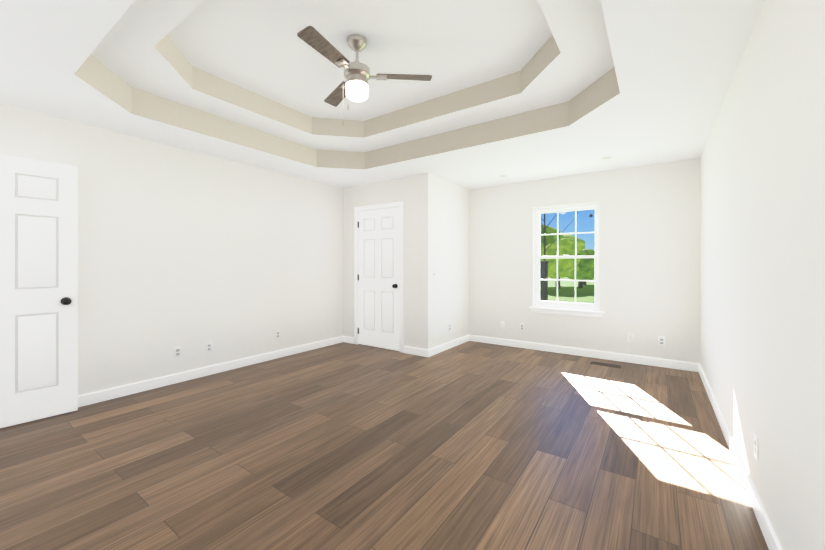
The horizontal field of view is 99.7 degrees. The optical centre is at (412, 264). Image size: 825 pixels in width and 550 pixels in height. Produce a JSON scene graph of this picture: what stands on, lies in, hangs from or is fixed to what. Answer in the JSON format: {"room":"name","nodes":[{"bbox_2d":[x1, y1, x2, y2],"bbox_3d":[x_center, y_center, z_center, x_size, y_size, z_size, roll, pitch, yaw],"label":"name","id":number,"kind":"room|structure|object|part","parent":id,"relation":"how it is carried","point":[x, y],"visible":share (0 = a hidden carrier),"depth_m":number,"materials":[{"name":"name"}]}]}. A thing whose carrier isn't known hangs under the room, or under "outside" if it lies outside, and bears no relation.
{"room":"empty bedroom","nodes":[
{"label":"empty bedroom","id":0,"kind":"room"},
{"bbox_2d":[0,104,342,395],"bbox_3d":[-2.211,-0.040,4.069,0.150,2.520,6.430,0,0,35],"label":"wall","id":1,"kind":"structure","parent":0,"point":[191,253],"depth_m":3.65,"materials":[{"name":"white paint"}]},
{"bbox_2d":[0,154,77,427],"bbox_3d":[-3.062,0.195,2.595,0.169,2.030,0.819,0,0,39],"label":"entry door","id":2,"kind":"structure","parent":1,"relation":"in","point":[38,289],"depth_m":2.73,"materials":[{"name":"white wood"}]},
{"bbox_3d":[-2.837,0.295,2.873,0.169,0.064,0.103,0,0,39],"label":"knob","id":3,"kind":"part","parent":2,"relation":"part of","materials":[{"name":"black metal"}]},
{"bbox_2d":[174,346,180,357],"bbox_3d":[-2.436,0.905,3.610,0.008,0.115,0.070,0,0,35],"label":"electrical outlet","id":4,"kind":"object","parent":1,"relation":"attached to","point":[177,352],"visible":1,"depth_m":3.61,"materials":[{"name":"white plastic"}]},
{"bbox_2d":[206,342,211,352],"bbox_3d":[-2.258,0.915,3.864,0.008,0.115,0.070,0,0,35],"label":"electrical outlet","id":5,"kind":"object","parent":1,"relation":"attached to","point":[208,347],"visible":1,"depth_m":3.86,"materials":[{"name":"white plastic"}]},
{"bbox_2d":[78,336,342,406],"bbox_3d":[-2.497,1.173,3.518,0.014,0.095,4.900,0,0,35],"label":"baseboard","id":6,"kind":"structure","parent":1,"relation":"attached to","point":[105,395],"depth_m":3.71,"materials":[{"name":"white wood"}]},
{"bbox_2d":[276,330,279,338],"bbox_3d":[-1.765,0.915,4.568,0.008,0.115,0.070,0,0,35],"label":"electrical outlet","id":7,"kind":"object","parent":1,"relation":"attached to","point":[277,334],"visible":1,"depth_m":4.57,"materials":[{"name":"white plastic"}]},
{"bbox_2d":[0,0,764,188],"bbox_3d":[-0.315,-1.485,2.741,4.780,0.530,6.430,0,0,35],"label":"ceiling","id":8,"kind":"structure","parent":0,"point":[674,63],"depth_m":2.57,"materials":[{"name":"white paint"}]},
{"bbox_2d":[74,34,619,168],"bbox_3d":[-0.397,-1.425,2.640,3.260,0.410,2.710,0,0,35],"label":"ceiling tray","id":9,"kind":"object","parent":8,"relation":"attached to","point":[97,75],"visible":0.85,"depth_m":3.27,"materials":[{"name":"beige paint"}]},
{"bbox_2d":[297,26,431,125],"bbox_3d":[-0.479,-1.313,2.481,0.975,0.633,0.924,0,0,35],"label":"ceiling fan","id":10,"kind":"object","parent":8,"relation":"hanging from","point":[354,87],"visible":1,"depth_m":2.47,"materials":[{"name":"silver metal"}]},
{"bbox_2d":[599,156,613,159],"bbox_3d":[2.204,-1.215,3.950,0.146,0.010,0.146,0,0,35],"label":"recessed light","id":11,"kind":"object","parent":8,"relation":"in","point":[605,157],"visible":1,"depth_m":3.93,"materials":[{"name":"white"}]},
{"bbox_2d":[0,341,768,549],"bbox_3d":[-0.315,1.280,2.741,4.780,0.120,6.430,0,0,35],"label":"floor","id":12,"kind":"structure","parent":0,"point":[470,445],"depth_m":2.16,"materials":[{"name":"brown wood"}]},
{"bbox_2d":[590,361,621,367],"bbox_3d":[2.362,1.218,4.254,0.330,0.004,0.120,0,0,35],"label":"floor vent","id":13,"kind":"object","parent":12,"relation":"in","point":[606,364],"visible":1,"depth_m":4.25,"materials":[{"name":"brown metal"}]},
{"bbox_2d":[343,173,432,352],"bbox_3d":[-0.411,-0.040,5.122,1.590,2.520,0.120,0,0,35],"label":"wall","id":14,"kind":"structure","parent":0,"point":[414,193],"depth_m":4.78,"materials":[{"name":"white paint"}]},
{"bbox_2d":[343,336,353,343],"bbox_3d":[-0.996,1.173,5.450,0.229,0.095,0.014,0,0,35],"label":"baseboard","id":15,"kind":"structure","parent":14,"relation":"attached to","point":[346,339],"depth_m":5.45,"materials":[{"name":"white wood"}]},
{"bbox_2d":[354,201,402,352],"bbox_3d":[-0.491,0.167,5.140,0.932,2.106,0.183,0,0,35],"label":"door","id":16,"kind":"structure","parent":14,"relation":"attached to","point":[379,208],"depth_m":5.10,"materials":[{"name":"white wood"}]},
{"bbox_3d":[-0.498,0.197,5.136,0.809,2.030,0.169,0,0,35],"label":"closet door","id":17,"kind":"part","parent":16,"relation":"part of","materials":[{"name":"white wood"}]},
{"bbox_2d":[404,346,426,356],"bbox_3d":[0.041,1.173,4.724,0.393,0.095,0.014,0,0,35],"label":"baseboard","id":18,"kind":"structure","parent":14,"relation":"attached to","point":[415,351],"depth_m":4.71,"materials":[{"name":"white wood"}]},
{"bbox_2d":[433,175,468,347],"bbox_3d":[0.543,-0.040,5.205,0.120,2.520,1.110,0,0,35],"label":"wall","id":19,"kind":"structure","parent":0,"point":[451,250],"depth_m":5.12,"materials":[{"name":"white paint"}]},
{"bbox_2d":[427,335,468,356],"bbox_3d":[0.560,1.173,5.111,0.014,0.095,1.244,0,0,35],"label":"baseboard","id":20,"kind":"structure","parent":19,"relation":"attached to","point":[444,347],"depth_m":5.01,"materials":[{"name":"white wood"}]},
{"bbox_2d":[500,321,504,328],"bbox_3d":[1.366,0.915,5.298,0.070,0.115,0.014,0,0,35],"label":"wall plate","id":21,"kind":"object","parent":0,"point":[502,324],"depth_m":5.30,"materials":[{"name":"white plastic"}]},
{"bbox_2d":[469,335,698,371],"bbox_3d":[2.091,1.173,4.790,2.862,0.095,0.014,0,0,35],"label":"baseboard","id":22,"kind":"structure","parent":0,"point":[681,365],"depth_m":4.58,"materials":[{"name":"white wood"}]},
{"bbox_2d":[469,158,699,363],"bbox_3d":[1.486,-0.040,5.313,4.480,2.520,0.150,0,0,35],"label":"wall","id":23,"kind":"structure","parent":0,"point":[649,254],"depth_m":4.45,"materials":[{"name":"white paint"}]},
{"bbox_2d":[520,323,523,330],"bbox_3d":[1.613,0.915,5.128,0.070,0.115,0.008,0,0,35],"label":"outlet","id":24,"kind":"object","parent":23,"relation":"attached to","point":[521,326],"visible":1,"depth_m":5.12,"materials":[{"name":"white plastic"}]},
{"bbox_2d":[529,202,603,317],"bbox_3d":[2.130,-0.070,4.837,0.950,1.520,0.172,0,0,35],"label":"window unit","id":25,"kind":"structure","parent":23,"relation":"in","point":[566,259],"depth_m":4.86,"materials":[{"name":"white plastic"}]},
{"bbox_3d":[2.107,0.649,4.805,0.950,0.082,0.094,0,0,35],"label":"sill","id":26,"kind":"part","parent":25,"relation":"part of","materials":[{"name":"white wood"}]},
{"bbox_3d":[2.159,-0.116,4.879,0.716,1.280,0.030,0,0,35],"label":"glass","id":27,"kind":"part","parent":25,"relation":"part of","materials":[{"name":"clear glass"}]},
{"bbox_2d":[627,333,633,342],"bbox_3d":[2.726,0.910,4.346,0.070,0.115,0.014,0,0,35],"label":"outlet","id":28,"kind":"object","parent":23,"relation":"attached to","point":[630,337],"visible":1,"depth_m":4.35,"materials":[{"name":"white plastic"}]},
{"bbox_2d":[658,336,664,345],"bbox_3d":[2.985,0.915,4.167,0.070,0.115,0.008,0,0,35],"label":"outlet","id":29,"kind":"object","parent":23,"relation":"attached to","point":[661,341],"visible":1,"depth_m":4.17,"materials":[{"name":"white plastic"}]},
{"bbox_2d":[700,0,824,549],"bbox_3d":[1.582,-0.040,1.413,0.150,2.520,6.430,0,0,35],"label":"wall","id":30,"kind":"structure","parent":0,"point":[762,260],"depth_m":1.47,"materials":[{"name":"white paint"}]},
{"bbox_2d":[699,364,781,549],"bbox_3d":[1.515,1.173,1.460,0.014,0.095,6.130,0,0,35],"label":"baseboard","id":31,"kind":"structure","parent":30,"relation":"attached to","point":[769,535],"depth_m":1.88,"materials":[{"name":"white wood"}]},
{"bbox_2d":[754,433,757,460],"bbox_3d":[1.709,0.905,1.733,0.008,0.115,0.070,0,0,35],"label":"electrical outlet","id":32,"kind":"object","parent":30,"relation":"attached to","point":[755,446],"visible":0.98,"depth_m":1.72,"materials":[{"name":"white plastic"}]}
]}

